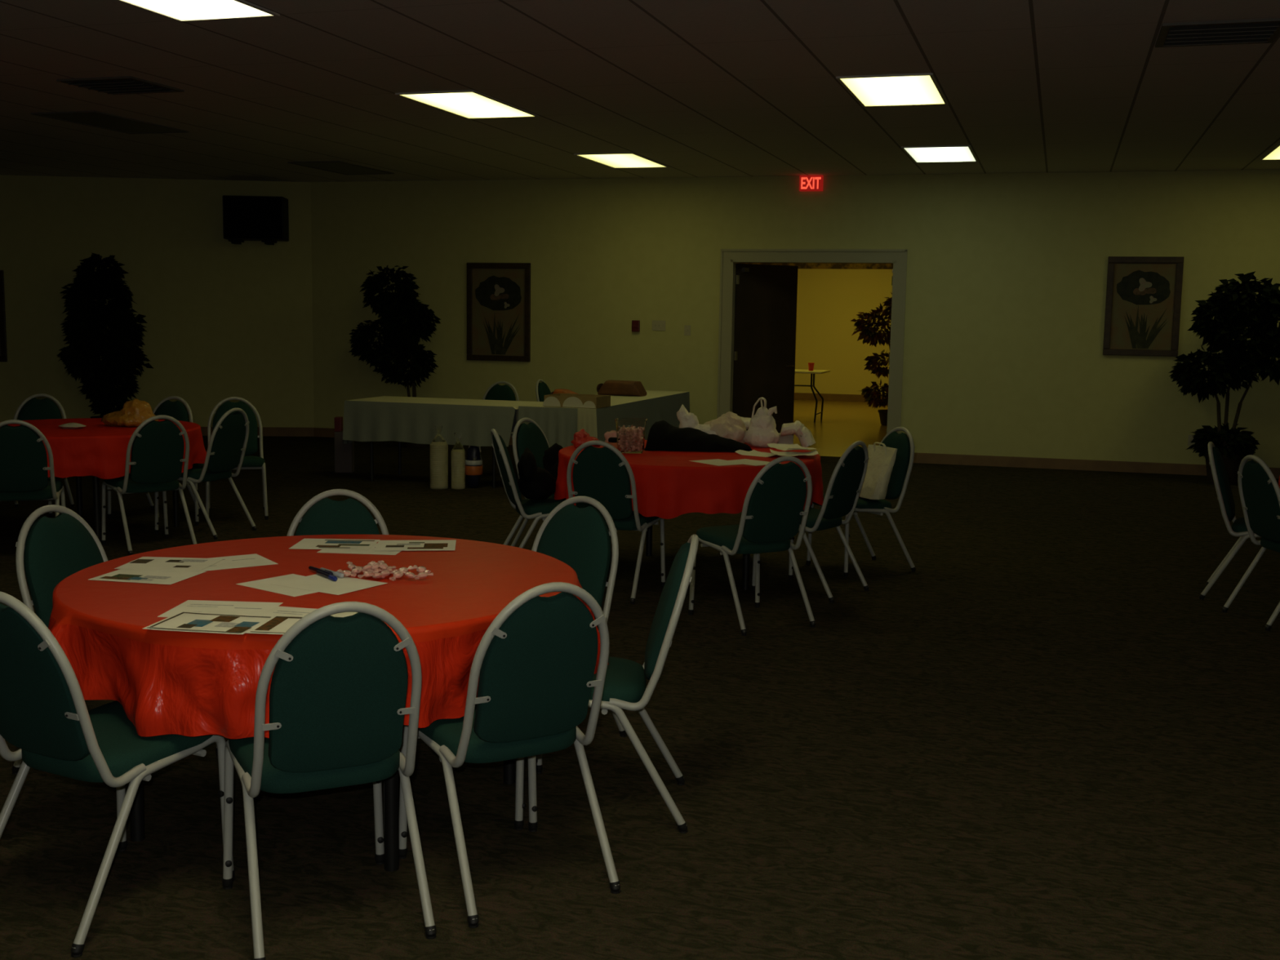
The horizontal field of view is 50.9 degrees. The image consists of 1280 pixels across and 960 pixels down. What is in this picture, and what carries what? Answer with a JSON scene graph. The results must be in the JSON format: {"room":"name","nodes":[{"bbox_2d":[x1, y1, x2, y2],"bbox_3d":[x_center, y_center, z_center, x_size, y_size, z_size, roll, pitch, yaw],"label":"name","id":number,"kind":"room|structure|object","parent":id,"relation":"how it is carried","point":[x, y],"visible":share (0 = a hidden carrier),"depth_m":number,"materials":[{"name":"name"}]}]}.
{"room":"event hall","nodes":[
{"label":"event hall","id":0,"kind":"room"},
{"bbox_2d":[0,174,314,427],"bbox_3d":[-8.254,-2.114,16.282,8.550,3.110,0.160,0,7,-5],"label":"wall","id":1,"kind":"structure","parent":0,"point":[224,319],"depth_m":16.39,"materials":[{"name":"paint"}]},
{"bbox_2d":[0,270,7,361],"bbox_3d":[-8.073,-1.982,16.215,0.800,1.100,0.035,0,7,-5],"label":"framed picture","id":2,"kind":"object","parent":1,"relation":"attached to","point":[3,350],"visible":1,"depth_m":16.25,"materials":[{"name":"brown wood"}]},
{"bbox_2d":[222,195,288,244],"bbox_3d":[-4.617,-3.120,16.181,0.710,0.560,0.411,0,7,-5],"label":"television","id":3,"kind":"object","parent":1,"relation":"attached to","point":[264,219],"visible":1,"depth_m":15.98,"materials":[{"name":"black"}]},
{"bbox_2d":[200,426,314,436],"bbox_3d":[-8.270,-0.616,16.380,8.448,0.112,0.013,0,7,-5],"label":"baseboard","id":4,"kind":"structure","parent":1,"relation":"attached to","point":[267,431],"depth_m":16.71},
{"bbox_2d":[0,399,1279,959],"bbox_3d":[-1.556,0.344,10.339,25.000,0.100,32.600,3,7,17],"label":"floor","id":5,"kind":"structure","parent":0,"point":[1037,739],"depth_m":4.62,"materials":[{"name":"carpet"}]},
{"bbox_2d":[0,419,65,516],"bbox_3d":[-3.862,0.046,8.412,0.454,0.894,0.580,-1,7,-17],"label":"banquet chair","id":6,"kind":"object","parent":5,"relation":"on","point":[24,473],"visible":0.88,"depth_m":8.21,"materials":[{"name":"green fabric"}]},
{"bbox_2d":[13,393,75,516],"bbox_3d":[-4.659,-0.199,10.287,0.454,0.894,0.580,0,7,-5],"label":"banquet chair","id":7,"kind":"object","parent":5,"relation":"on","point":[32,408],"visible":0.36,"depth_m":10.46,"materials":[{"name":"green fabric"}]},
{"bbox_2d":[56,252,153,417],"bbox_3d":[-6.220,-1.523,15.532,1.068,2.181,0.929,4,8,22],"label":"artificial tree","id":8,"kind":"object","parent":5,"relation":"on","point":[88,336],"visible":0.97,"depth_m":15.32,"materials":[{"name":"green plant"}]},
{"bbox_2d":[11,504,217,773],"bbox_3d":[-1.807,0.547,4.636,0.580,0.894,0.454,4,8,21],"label":"banquet chair","id":9,"kind":"object","parent":5,"relation":"on","point":[61,546],"visible":0.34,"depth_m":4.60,"materials":[{"name":"green fabric"}]},
{"bbox_2d":[0,591,235,957],"bbox_3d":[-1.447,0.684,3.572,0.454,0.894,0.580,5,8,28],"label":"banquet chair","id":10,"kind":"object","parent":5,"relation":"on","point":[44,713],"visible":0.85,"depth_m":3.39,"materials":[{"name":"green fabric"}]},
{"bbox_2d":[101,414,196,555],"bbox_3d":[-3.251,-0.002,8.872,0.454,0.894,0.580,-5,9,-40],"label":"banquet chair","id":11,"kind":"object","parent":5,"relation":"on","point":[157,448],"visible":0.98,"depth_m":8.70,"materials":[{"name":"green fabric"}]},
{"bbox_2d":[107,395,200,520],"bbox_3d":[-3.707,-0.178,10.238,0.454,0.894,0.580,3,7,17],"label":"banquet chair","id":12,"kind":"object","parent":5,"relation":"on","point":[176,410],"visible":0.28,"depth_m":10.39,"materials":[{"name":"green fabric"}]},
{"bbox_2d":[154,407,256,539],"bbox_3d":[-3.070,-0.075,9.482,0.580,0.894,0.454,4,8,21],"label":"banquet chair","id":13,"kind":"object","parent":5,"relation":"on","point":[227,446],"visible":0.91,"depth_m":9.37,"materials":[{"name":"green fabric"}]},
{"bbox_2d":[205,396,268,521],"bbox_3d":[-3.087,-0.172,10.265,0.454,0.894,0.580,-1,7,-17],"label":"banquet chair","id":14,"kind":"object","parent":5,"relation":"on","point":[250,462],"visible":0.6,"depth_m":10.41,"materials":[{"name":"green fabric"}]},
{"bbox_2d":[222,601,436,959],"bbox_3d":[-0.828,0.701,3.511,0.454,0.894,0.580,-2,8,-25],"label":"banquet chair","id":15,"kind":"object","parent":5,"relation":"on","point":[338,691],"visible":1,"depth_m":3.31,"materials":[{"name":"green fabric"}]},
{"bbox_2d":[286,488,388,536],"bbox_3d":[-1.153,0.512,4.991,0.454,0.894,0.580,0,7,-4],"label":"banquet chair","id":16,"kind":"object","parent":5,"relation":"on","point":[327,516],"visible":0.25,"depth_m":5.16,"materials":[{"name":"green fabric"}]},
{"bbox_2d":[333,416,354,472],"bbox_3d":[-2.886,-0.345,13.120,0.170,0.540,0.120,1,7,0],"label":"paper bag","id":17,"kind":"object","parent":5,"relation":"on","point":[344,452],"visible":0.88,"depth_m":13.07,"materials":[{"name":"paper"}]},
{"bbox_2d":[347,265,441,448],"bbox_3d":[-2.861,-1.439,15.605,1.159,2.098,0.709,3,7,17],"label":"artificial tree","id":18,"kind":"object","parent":5,"relation":"on","point":[400,344],"visible":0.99,"depth_m":15.45,"materials":[{"name":"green plant"}]},
{"bbox_2d":[429,425,448,489],"bbox_3d":[-1.796,-0.203,12.005,0.162,0.564,0.162,3,7,17],"label":"foam cup sleeve","id":19,"kind":"object","parent":5,"relation":"on","point":[438,447],"visible":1,"depth_m":11.95,"materials":[{"name":"beige"}]},
{"bbox_2d":[450,432,465,489],"bbox_3d":[-1.626,-0.172,12.018,0.126,0.504,0.127,3,7,17],"label":"foam cup sleeve","id":20,"kind":"object","parent":5,"relation":"on","point":[458,453],"visible":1,"depth_m":11.98,"materials":[{"name":"beige"}]},
{"bbox_2d":[465,445,482,488],"bbox_3d":[-1.498,-0.145,12.097,0.166,0.438,0.166,2,7,11],"label":"bottle","id":21,"kind":"object","parent":5,"relation":"on","point":[473,467],"visible":1,"depth_m":12.05,"materials":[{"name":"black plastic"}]},
{"bbox_2d":[462,381,519,476],"bbox_3d":[-1.461,-0.516,13.228,0.454,0.894,0.580,3,7,17],"label":"banquet chair","id":22,"kind":"object","parent":5,"relation":"on","point":[495,391],"visible":0.33,"depth_m":13.39,"materials":[{"name":"green fabric"}]},
{"bbox_2d":[399,582,620,928],"bbox_3d":[-0.374,0.677,3.764,0.454,0.894,0.580,-3,8,-31],"label":"banquet chair","id":23,"kind":"object","parent":5,"relation":"on","point":[535,661],"visible":0.9,"depth_m":3.57,"materials":[{"name":"green fabric"}]},
{"bbox_2d":[490,428,576,548],"bbox_3d":[-0.607,0.135,8.092,0.580,0.894,0.454,-1,7,-14],"label":"banquet chair","id":24,"kind":"object","parent":5,"relation":"on","point":[527,508],"visible":0.59,"depth_m":7.91,"materials":[{"name":"green fabric"}]},
{"bbox_2d":[517,447,555,499],"bbox_3d":[-0.614,-0.041,8.066,0.237,0.305,0.286,-1,7,-14],"label":"coat","id":25,"kind":"object","parent":24,"relation":"on","point":[535,482],"visible":1,"depth_m":7.97,"materials":[{"name":"black fabric"}]},
{"bbox_2d":[535,378,551,401],"bbox_3d":[-0.778,-0.587,13.886,0.580,0.894,0.454,3,7,17],"label":"banquet chair","id":26,"kind":"object","parent":5,"relation":"on","point":[542,389],"visible":0.24,"depth_m":13.81,"materials":[{"name":"green fabric"}]},
{"bbox_2d":[511,417,611,555],"bbox_3d":[-0.523,0.055,8.751,0.580,0.894,0.454,5,8,30],"label":"banquet chair","id":27,"kind":"object","parent":5,"relation":"on","point":[531,436],"visible":0.26,"depth_m":8.77,"materials":[{"name":"green fabric"}]},
{"bbox_2d":[542,443,563,480],"bbox_3d":[-0.502,-0.105,8.731,0.229,0.270,0.259,5,8,30],"label":"coat","id":28,"kind":"object","parent":27,"relation":"on","point":[550,459],"visible":0.35,"depth_m":8.66,"materials":[{"name":"black fabric"}]},
{"bbox_2d":[531,496,626,773],"bbox_3d":[-0.376,0.530,4.940,0.454,0.894,0.580,6,9,34],"label":"banquet chair","id":29,"kind":"object","parent":5,"relation":"on","point":[579,538],"visible":0.29,"depth_m":5.03,"materials":[{"name":"green fabric"}]},
{"bbox_2d":[514,534,698,833],"bbox_3d":[-0.110,0.613,4.310,0.580,0.894,0.454,1,7,1],"label":"banquet chair","id":30,"kind":"object","parent":5,"relation":"on","point":[624,685],"visible":0.73,"depth_m":4.14,"materials":[{"name":"green fabric"}]},
{"bbox_2d":[566,440,665,604],"bbox_3d":[-0.145,0.197,7.654,0.454,0.894,0.580,3,8,20],"label":"banquet chair","id":31,"kind":"object","parent":5,"relation":"on","point":[604,475],"visible":0.65,"depth_m":7.42,"materials":[{"name":"green fabric"}]},
{"bbox_2d":[688,455,815,635],"bbox_3d":[0.588,0.292,6.976,0.454,0.894,0.580,-3,8,-29],"label":"banquet chair","id":32,"kind":"object","parent":5,"relation":"on","point":[774,503],"visible":0.95,"depth_m":6.80,"materials":[{"name":"green fabric"}]},
{"bbox_2d":[751,440,869,603],"bbox_3d":[0.998,0.200,7.768,0.580,0.894,0.454,6,9,36],"label":"banquet chair","id":33,"kind":"object","parent":5,"relation":"on","point":[843,491],"visible":0.77,"depth_m":7.61,"materials":[{"name":"green fabric"}]},
{"bbox_2d":[794,368,830,422],"bbox_3d":[2.053,-1.304,20.560,1.570,0.762,0.800,3,7,17],"label":"folding table","id":34,"kind":"object","parent":5,"relation":"on","point":[797,371],"visible":0.48,"depth_m":20.26,"materials":[{"name":"white plastic"}]},
{"bbox_2d":[806,426,915,577],"bbox_3d":[1.409,0.116,8.493,0.580,0.894,0.454,-2,8,-25],"label":"banquet chair","id":35,"kind":"object","parent":5,"relation":"on","point":[904,444],"visible":0.58,"depth_m":8.41,"materials":[{"name":"green fabric"}]},
{"bbox_2d":[858,441,897,499],"bbox_3d":[1.451,-0.064,8.355,0.171,0.338,0.289,-2,8,-25],"label":"tote bag","id":36,"kind":"object","parent":35,"relation":"on","point":[881,461],"visible":0.79,"depth_m":8.29,"materials":[{"name":"beige"}]},
{"bbox_2d":[850,292,892,425],"bbox_3d":[3.599,-1.785,19.776,1.042,1.950,0.770,3,7,17],"label":"artificial tree","id":37,"kind":"object","parent":5,"relation":"on","point":[868,393],"visible":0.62,"depth_m":19.69,"materials":[{"name":"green plant"}]},
{"bbox_2d":[1168,271,1279,484],"bbox_3d":[5.886,-0.995,13.182,1.348,2.077,0.704,3,7,15],"label":"artificial tree","id":38,"kind":"object","parent":5,"relation":"on","point":[1233,311],"visible":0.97,"depth_m":13.07,"materials":[{"name":"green plant"}]},
{"bbox_2d":[1199,441,1260,599],"bbox_3d":[3.564,0.240,7.760,0.580,0.894,0.454,4,8,27],"label":"banquet chair","id":39,"kind":"object","parent":5,"relation":"on","point":[1222,485],"visible":0.77,"depth_m":7.68,"materials":[{"name":"green fabric"}]},
{"bbox_2d":[1222,454,1279,631],"bbox_3d":[3.502,0.312,7.170,0.580,0.894,0.454,0,7,-5],"label":"banquet chair","id":40,"kind":"object","parent":5,"relation":"on","point":[1259,489],"visible":1,"depth_m":7.13,"materials":[{"name":"green fabric"}]},
{"bbox_3d":[-3.863,0.001,9.386,1.480,0.745,1.480,3,7,17],"label":"round table","id":41,"kind":"object","parent":5,"relation":"on","visible":0},
{"bbox_2d":[0,417,206,479],"bbox_3d":[-3.871,-0.227,9.357,1.601,0.290,1.612,3,7,17],"label":"tablecloth","id":42,"kind":"object","parent":41,"relation":"on","point":[98,449],"visible":0.57,"depth_m":8.71,"materials":[{"name":"fabric"}]},
{"bbox_2d":[58,422,86,428],"bbox_3d":[-3.885,-0.373,9.191,0.193,0.039,0.139,3,7,17],"label":"plate","id":43,"kind":"object","parent":42,"relation":"on","point":[69,425],"visible":1,"depth_m":9.14,"materials":[{"name":"ceramic"}]},
{"bbox_2d":[100,398,158,426],"bbox_3d":[-3.575,-0.477,9.420,0.406,0.199,0.290,3,7,17],"label":"plastic bag","id":44,"kind":"object","parent":42,"relation":"on","point":[134,412],"visible":0.85,"depth_m":9.32,"materials":[{"name":"orange"}]},
{"bbox_3d":[-1.002,0.674,4.319,1.520,0.745,1.520,3,7,17],"label":"round table","id":45,"kind":"object","parent":5,"relation":"on","visible":0},
{"bbox_2d":[48,534,608,738],"bbox_3d":[-1.057,0.457,4.261,1.834,0.306,1.718,-5,9,-41],"label":"tablecloth","id":46,"kind":"object","parent":45,"relation":"on","point":[164,682],"visible":0.66,"depth_m":3.71,"materials":[{"name":"red plastic"}]},
{"bbox_2d":[88,568,205,584],"bbox_3d":[-1.540,0.299,4.210,0.279,0.001,0.216,2,7,11],"label":"paper sheet","id":47,"kind":"object","parent":46,"relation":"on","point":[148,576],"visible":1,"depth_m":4.20,"materials":[{"name":"paper"}]},
{"bbox_2d":[114,556,224,570],"bbox_3d":[-1.538,0.274,4.402,0.279,0.001,0.216,1,7,3],"label":"paper sheet","id":48,"kind":"object","parent":46,"relation":"on","point":[143,562],"visible":1,"depth_m":4.40,"materials":[{"name":"paper"}]},
{"bbox_2d":[142,610,273,634],"bbox_3d":[-1.144,0.380,3.589,0.279,0.002,0.216,2,7,9],"label":"paper sheet","id":49,"kind":"object","parent":46,"relation":"on","point":[184,620],"visible":1,"depth_m":3.58,"materials":[{"name":"paper"}]},
{"bbox_2d":[156,600,283,617],"bbox_3d":[-1.169,0.362,3.759,0.279,0.001,0.216,1,7,3],"label":"paper sheet","id":50,"kind":"object","parent":46,"relation":"on","point":[198,606],"visible":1,"depth_m":3.79,"materials":[{"name":"paper"}]},
{"bbox_2d":[200,553,277,571],"bbox_3d":[-1.371,0.273,4.450,0.279,0.001,0.216,-4,9,-35],"label":"paper sheet","id":51,"kind":"object","parent":46,"relation":"on","point":[247,560],"visible":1,"depth_m":4.46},
{"bbox_2d":[235,573,317,596],"bbox_3d":[-1.059,0.320,4.110,0.279,0.001,0.216,6,9,37],"label":"paper sheet","id":52,"kind":"object","parent":46,"relation":"on","point":[264,584],"visible":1,"depth_m":4.08,"materials":[{"name":"paper"}]},
{"bbox_2d":[256,605,357,617],"bbox_3d":[-0.914,0.375,3.670,0.279,0.001,0.216,3,7,13],"label":"paper sheet","id":53,"kind":"object","parent":46,"relation":"on","point":[278,610],"visible":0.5,"depth_m":3.73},
{"bbox_2d":[245,614,337,634],"bbox_3d":[-0.870,0.385,3.562,0.279,0.001,0.216,2,7,5],"label":"paper sheet","id":54,"kind":"object","parent":53,"relation":"on","point":[277,624],"visible":0.31,"depth_m":3.56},
{"bbox_2d":[271,573,387,595],"bbox_3d":[-0.954,0.318,4.129,0.279,0.001,0.216,5,8,31],"label":"paper sheet","id":55,"kind":"object","parent":46,"relation":"on","point":[317,583],"visible":0.94,"depth_m":4.12,"materials":[{"name":"paper"}]},
{"bbox_2d":[289,538,379,550],"bbox_3d":[-1.092,0.230,4.821,0.279,0.001,0.216,1,7,0],"label":"paper sheet","id":56,"kind":"object","parent":46,"relation":"on","point":[305,544],"visible":1,"depth_m":4.82,"materials":[{"name":"paper"}]},
{"bbox_2d":[316,542,400,555],"bbox_3d":[-0.973,0.241,4.753,0.279,0.001,0.216,2,7,5],"label":"paper sheet","id":57,"kind":"object","parent":46,"relation":"on","point":[371,551],"visible":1,"depth_m":4.68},
{"bbox_2d":[374,539,456,551],"bbox_3d":[-0.801,0.233,4.815,0.279,0.001,0.216,0,7,-7],"label":"paper sheet","id":58,"kind":"object","parent":46,"relation":"on","point":[438,544],"visible":1,"depth_m":4.81,"materials":[{"name":"paper"}]},
{"bbox_3d":[-1.819,-0.361,12.552,1.650,0.745,0.740,3,7,17],"label":"folding table","id":59,"kind":"object","parent":5,"relation":"on","visible":0},
{"bbox_2d":[342,395,543,446],"bbox_3d":[-1.816,-0.530,12.530,1.777,0.410,0.865,3,7,17],"label":"tablecloth","id":60,"kind":"object","parent":59,"relation":"on","point":[412,420],"visible":0.77,"depth_m":12.19,"materials":[{"name":"beige fabric"}]},
{"bbox_3d":[0.296,0.200,8.289,1.520,0.745,1.520,3,7,17],"label":"round table","id":61,"kind":"object","parent":5,"relation":"on","visible":0},
{"bbox_2d":[554,440,823,519],"bbox_3d":[0.306,-0.027,8.261,1.664,0.292,1.662,3,7,17],"label":"tablecloth","id":62,"kind":"object","parent":61,"relation":"on","point":[668,486],"visible":0.53,"depth_m":7.50,"materials":[{"name":"fabric"}]},
{"bbox_2d":[570,428,599,448],"bbox_3d":[-0.342,-0.261,8.407,0.184,0.117,0.132,3,7,17],"label":"plastic package","id":63,"kind":"object","parent":62,"relation":"on","point":[581,437],"visible":0.73,"depth_m":8.38,"materials":[{"name":"red"}]},
{"bbox_2d":[614,417,647,453],"bbox_3d":[-0.054,-0.268,8.149,0.192,0.200,0.154,1,7,3],"label":"tub","id":64,"kind":"object","parent":62,"relation":"on","point":[628,428],"visible":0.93,"depth_m":8.09,"materials":[{"name":"clear plastic"}]},
{"bbox_2d":[676,404,716,435],"bbox_3d":[0.414,-0.357,8.693,0.368,0.260,0.158,3,7,17],"label":"plastic bag","id":65,"kind":"object","parent":62,"relation":"on","point":[686,419],"visible":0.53,"depth_m":8.68,"materials":[{"name":"beige"}]},
{"bbox_2d":[644,420,752,452],"bbox_3d":[0.362,-0.274,8.360,0.680,0.174,0.380,3,7,17],"label":"coat","id":66,"kind":"object","parent":62,"relation":"on","point":[662,436],"visible":0.94,"depth_m":8.28,"materials":[{"name":"black fabric"}]},
{"bbox_2d":[688,458,742,466],"bbox_3d":[0.449,-0.101,7.684,0.216,0.001,0.279,-4,9,-35],"label":"paper sheet","id":67,"kind":"object","parent":62,"relation":"on","point":[717,462],"visible":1,"depth_m":7.67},
{"bbox_2d":[703,411,746,443],"bbox_3d":[0.531,-0.334,8.682,0.338,0.220,0.231,3,7,17],"label":"plastic bag","id":68,"kind":"object","parent":62,"relation":"on","point":[730,425],"visible":0.63,"depth_m":8.61,"materials":[{"name":"beige"}]},
{"bbox_2d":[722,458,781,466],"bbox_3d":[0.632,-0.102,7.701,0.216,0.001,0.279,-6,10,-42],"label":"paper sheet","id":69,"kind":"object","parent":62,"relation":"on","point":[744,461],"visible":0.91,"depth_m":7.70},
{"bbox_2d":[734,449,777,457],"bbox_3d":[0.750,-0.165,8.141,0.279,0.023,0.216,6,9,37],"label":"paper sheet","id":70,"kind":"object","parent":62,"relation":"on","point":[754,453],"visible":0.95,"depth_m":8.15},
{"bbox_2d":[769,448,817,456],"bbox_3d":[0.919,-0.166,8.046,0.279,0.022,0.216,1,7,3],"label":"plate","id":71,"kind":"object","parent":70,"relation":"on","point":[813,452],"visible":1,"depth_m":8.04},
{"bbox_2d":[767,443,816,450],"bbox_3d":[0.933,-0.201,8.185,0.216,0.021,0.279,-2,8,-23],"label":"paper sheet","id":72,"kind":"object","parent":71,"relation":"on","point":[780,446],"visible":1,"depth_m":8.25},
{"bbox_2d":[742,397,779,447],"bbox_3d":[0.782,-0.373,8.633,0.240,0.316,0.201,2,7,11],"label":"shopping bag","id":73,"kind":"object","parent":62,"relation":"on","point":[762,431],"visible":0.98,"depth_m":8.58,"materials":[{"name":"beige plastic"}]},
{"bbox_2d":[777,432,793,444],"bbox_3d":[0.946,-0.265,8.764,0.100,0.075,0.080,1,7,0],"label":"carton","id":74,"kind":"object","parent":62,"relation":"on","point":[788,439],"visible":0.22,"depth_m":8.72,"materials":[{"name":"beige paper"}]},
{"bbox_2d":[780,420,815,447],"bbox_3d":[1.013,-0.296,8.608,0.229,0.163,0.201,2,7,6],"label":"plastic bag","id":75,"kind":"object","parent":62,"relation":"on","point":[806,438],"visible":1,"depth_m":8.55,"materials":[{"name":"plastic"}]},
{"bbox_3d":[-0.279,-0.432,13.305,0.700,0.745,2.980,3,7,18],"label":"folding table","id":76,"kind":"object","parent":5,"relation":"on","visible":0},
{"bbox_2d":[515,390,689,448],"bbox_3d":[-0.274,-0.559,13.287,0.835,0.500,3.106,3,7,18],"label":"tablecloth","id":77,"kind":"object","parent":76,"relation":"on","point":[558,424],"visible":0.54,"depth_m":12.18,"materials":[{"name":"beige fabric"}]},
{"bbox_2d":[550,388,578,394],"bbox_3d":[-0.664,-0.813,12.823,0.390,0.105,0.200,4,8,23],"label":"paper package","id":78,"kind":"object","parent":77,"relation":"on","point":[558,390],"visible":0.23,"depth_m":12.78,"materials":[{"name":"brown"}]},
{"bbox_2d":[542,393,610,408],"bbox_3d":[-0.564,-0.707,12.007,0.510,0.100,0.348,3,8,20],"label":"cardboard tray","id":79,"kind":"object","parent":77,"relation":"on","point":[557,400],"visible":1,"depth_m":11.87,"materials":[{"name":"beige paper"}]},
{"bbox_2d":[577,408,597,438],"bbox_3d":[-0.454,-0.371,11.705,0.200,0.500,0.022,3,7,17],"label":"hanging cloth","id":80,"kind":"object","parent":77,"relation":"hanging from","point":[587,418],"visible":0.43,"depth_m":11.70,"materials":[{"name":"beige"}]},
{"bbox_2d":[596,380,646,396],"bbox_3d":[-0.194,-0.939,13.714,0.490,0.150,0.260,3,8,20],"label":"paper package","id":81,"kind":"object","parent":77,"relation":"on","point":[621,388],"visible":1,"depth_m":13.60,"materials":[{"name":"brown"}]},
{"bbox_2d":[0,0,1279,182],"bbox_3d":[-3.054,-2.252,5.013,25.000,0.100,22.200,3,7,17],"label":"ceiling","id":82,"kind":"structure","parent":0,"point":[695,88],"depth_m":9.08,"materials":[{"name":"tile"}]},
{"bbox_2d":[31,111,189,133],"bbox_3d":[-4.420,-2.995,11.280,0.609,0.011,1.220,3,7,17],"label":"recessed light","id":83,"kind":"object","parent":82,"relation":"in","point":[91,118],"visible":1,"depth_m":11.23,"materials":[{"name":"metal"}]},
{"bbox_2d":[56,75,184,94],"bbox_3d":[-3.603,-2.733,9.347,0.600,0.029,0.580,3,7,17],"label":"ceiling vent","id":84,"kind":"object","parent":82,"relation":"in","point":[124,85],"visible":1,"depth_m":9.28,"materials":[{"name":"metal"}]},
{"bbox_2d":[115,0,279,22],"bbox_3d":[-2.353,-2.373,6.530,0.609,0.011,1.220,3,7,17],"label":"recessed light","id":85,"kind":"object","parent":82,"relation":"in","point":[180,11],"visible":1,"depth_m":6.90,"materials":[{"name":"white plastic"}]},
{"bbox_2d":[287,160,394,174],"bbox_3d":[-3.235,-3.393,14.627,0.609,0.011,1.220,3,7,17],"label":"recessed light","id":86,"kind":"object","parent":82,"relation":"in","point":[336,166],"visible":1,"depth_m":14.58,"materials":[{"name":"metal"}]},
{"bbox_2d":[395,89,538,119],"bbox_3d":[-1.262,-2.789,10.009,0.609,0.011,1.220,3,7,17],"label":"recessed light","id":87,"kind":"object","parent":82,"relation":"in","point":[471,104],"visible":1,"depth_m":9.96,"materials":[{"name":"white plastic"}]},
{"bbox_2d":[573,152,669,168],"bbox_3d":[-0.168,-3.206,13.498,0.609,0.011,1.220,3,7,17],"label":"recessed light","id":88,"kind":"object","parent":82,"relation":"in","point":[614,160],"visible":1,"depth_m":13.45,"materials":[{"name":"white plastic"}]},
{"bbox_2d":[835,72,948,106],"bbox_3d":[1.726,-2.630,9.091,0.609,0.011,1.220,3,7,17],"label":"recessed light","id":89,"kind":"object","parent":82,"relation":"in","point":[910,89],"visible":1,"depth_m":9.03,"materials":[{"name":"white plastic"}]},
{"bbox_2d":[901,145,978,162],"bbox_3d":[2.820,-3.047,12.580,0.609,0.011,1.220,3,7,17],"label":"recessed light","id":90,"kind":"object","parent":82,"relation":"in","point":[944,153],"visible":1,"depth_m":12.53,"materials":[{"name":"white plastic"}]},
{"bbox_2d":[1155,17,1279,47],"bbox_3d":[3.064,-2.355,7.112,0.600,0.029,0.580,3,7,17],"label":"ceiling vent","id":91,"kind":"object","parent":82,"relation":"in","point":[1258,30],"visible":1,"depth_m":7.06,"materials":[{"name":"metal"}]},
{"bbox_2d":[1259,142,1279,159],"bbox_3d":[5.918,-2.921,11.940,0.609,0.011,1.220,3,7,17],"label":"recessed light","id":92,"kind":"object","parent":82,"relation":"in","point":[1274,153],"visible":1,"depth_m":12.22,"materials":[{"name":"white plastic"}]},
{"bbox_2d":[1263,146,1279,159],"bbox_3d":[5.918,-2.923,11.940,0.565,0.006,1.180,3,7,17],"label":"diffuser","id":93,"kind":"object","parent":92,"relation":"attached to","point":[1274,153],"depth_m":12.18,"materials":[{"name":"white"}]},
{"bbox_2d":[310,169,1279,467],"bbox_3d":[4.030,-1.694,14.400,16.920,3.110,0.160,3,7,16],"label":"wall","id":94,"kind":"structure","parent":0,"point":[1006,274],"depth_m":14.65,"materials":[{"name":"paint"}]},
{"bbox_2d":[313,427,512,444],"bbox_3d":[-1.584,-0.474,16.055,5.146,0.112,0.013,3,7,16],"label":"baseboard","id":95,"kind":"structure","parent":94,"relation":"attached to","point":[318,432],"depth_m":16.70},
{"bbox_2d":[466,262,530,361],"bbox_3d":[-1.673,-1.986,15.888,0.800,1.150,0.034,3,7,16],"label":"framed picture","id":96,"kind":"object","parent":94,"relation":"attached to","point":[499,294],"visible":1,"depth_m":15.89,"materials":[{"name":"brown wood"}]},
{"bbox_2d":[652,320,665,330],"bbox_3d":[0.213,-1.768,15.386,0.160,0.116,0.017,3,7,15],"label":"light switch","id":97,"kind":"object","parent":94,"relation":"attached to","point":[657,325],"visible":1,"depth_m":15.39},
{"bbox_2d":[732,263,798,433],"bbox_3d":[1.434,-1.406,15.567,0.884,2.148,0.162,-3,8,-31],"label":"door","id":98,"kind":"structure","parent":94,"relation":"in","point":[766,300],"depth_m":15.52,"materials":[{"name":"brown wood"}]},
{"bbox_2d":[799,175,823,191],"bbox_3d":[1.875,-3.248,14.716,0.256,0.167,0.053,3,7,16],"label":"exit sign","id":99,"kind":"object","parent":94,"relation":"attached to","point":[806,183],"visible":1,"depth_m":14.69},
{"bbox_2d":[716,248,907,434],"bbox_3d":[1.906,-1.404,15.033,2.060,2.315,0.205,3,7,16],"label":"trim","id":100,"kind":"structure","parent":94,"relation":"attached to","point":[730,258],"depth_m":14.81,"materials":[{"name":"beige paint"}]},
{"bbox_2d":[913,452,1279,479],"bbox_3d":[7.098,-0.042,13.632,8.844,0.112,0.013,3,7,16],"label":"baseboard","id":101,"kind":"structure","parent":94,"relation":"attached to","point":[926,458],"depth_m":14.34,"materials":[{"name":"wood"}]},
{"bbox_2d":[1102,256,1183,356],"bbox_3d":[5.218,-1.801,13.946,0.735,1.020,0.034,3,7,16],"label":"framed picture","id":102,"kind":"object","parent":94,"relation":"attached to","point":[1143,303],"visible":1,"depth_m":13.95,"materials":[{"name":"brown wood"}]},
{"bbox_2d":[794,268,893,395],"bbox_3d":[3.731,-3.048,25.258,16.000,3.110,0.200,3,7,17],"label":"wall","id":103,"kind":"structure","parent":0,"point":[828,300],"depth_m":25.20,"materials":[{"name":"beige paint"}]},
{"bbox_2d":[737,262,893,269],"bbox_3d":[1.327,-4.180,25.763,10.600,0.240,0.015,3,7,17],"label":"trim","id":104,"kind":"structure","parent":103,"relation":"attached to","point":[801,265],"depth_m":25.06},
{"bbox_2d":[794,392,884,401],"bbox_3d":[1.289,-1.684,26.070,10.600,0.130,0.020,3,7,17],"label":"baseboard","id":105,"kind":"structure","parent":103,"relation":"attached to","point":[798,396],"depth_m":25.35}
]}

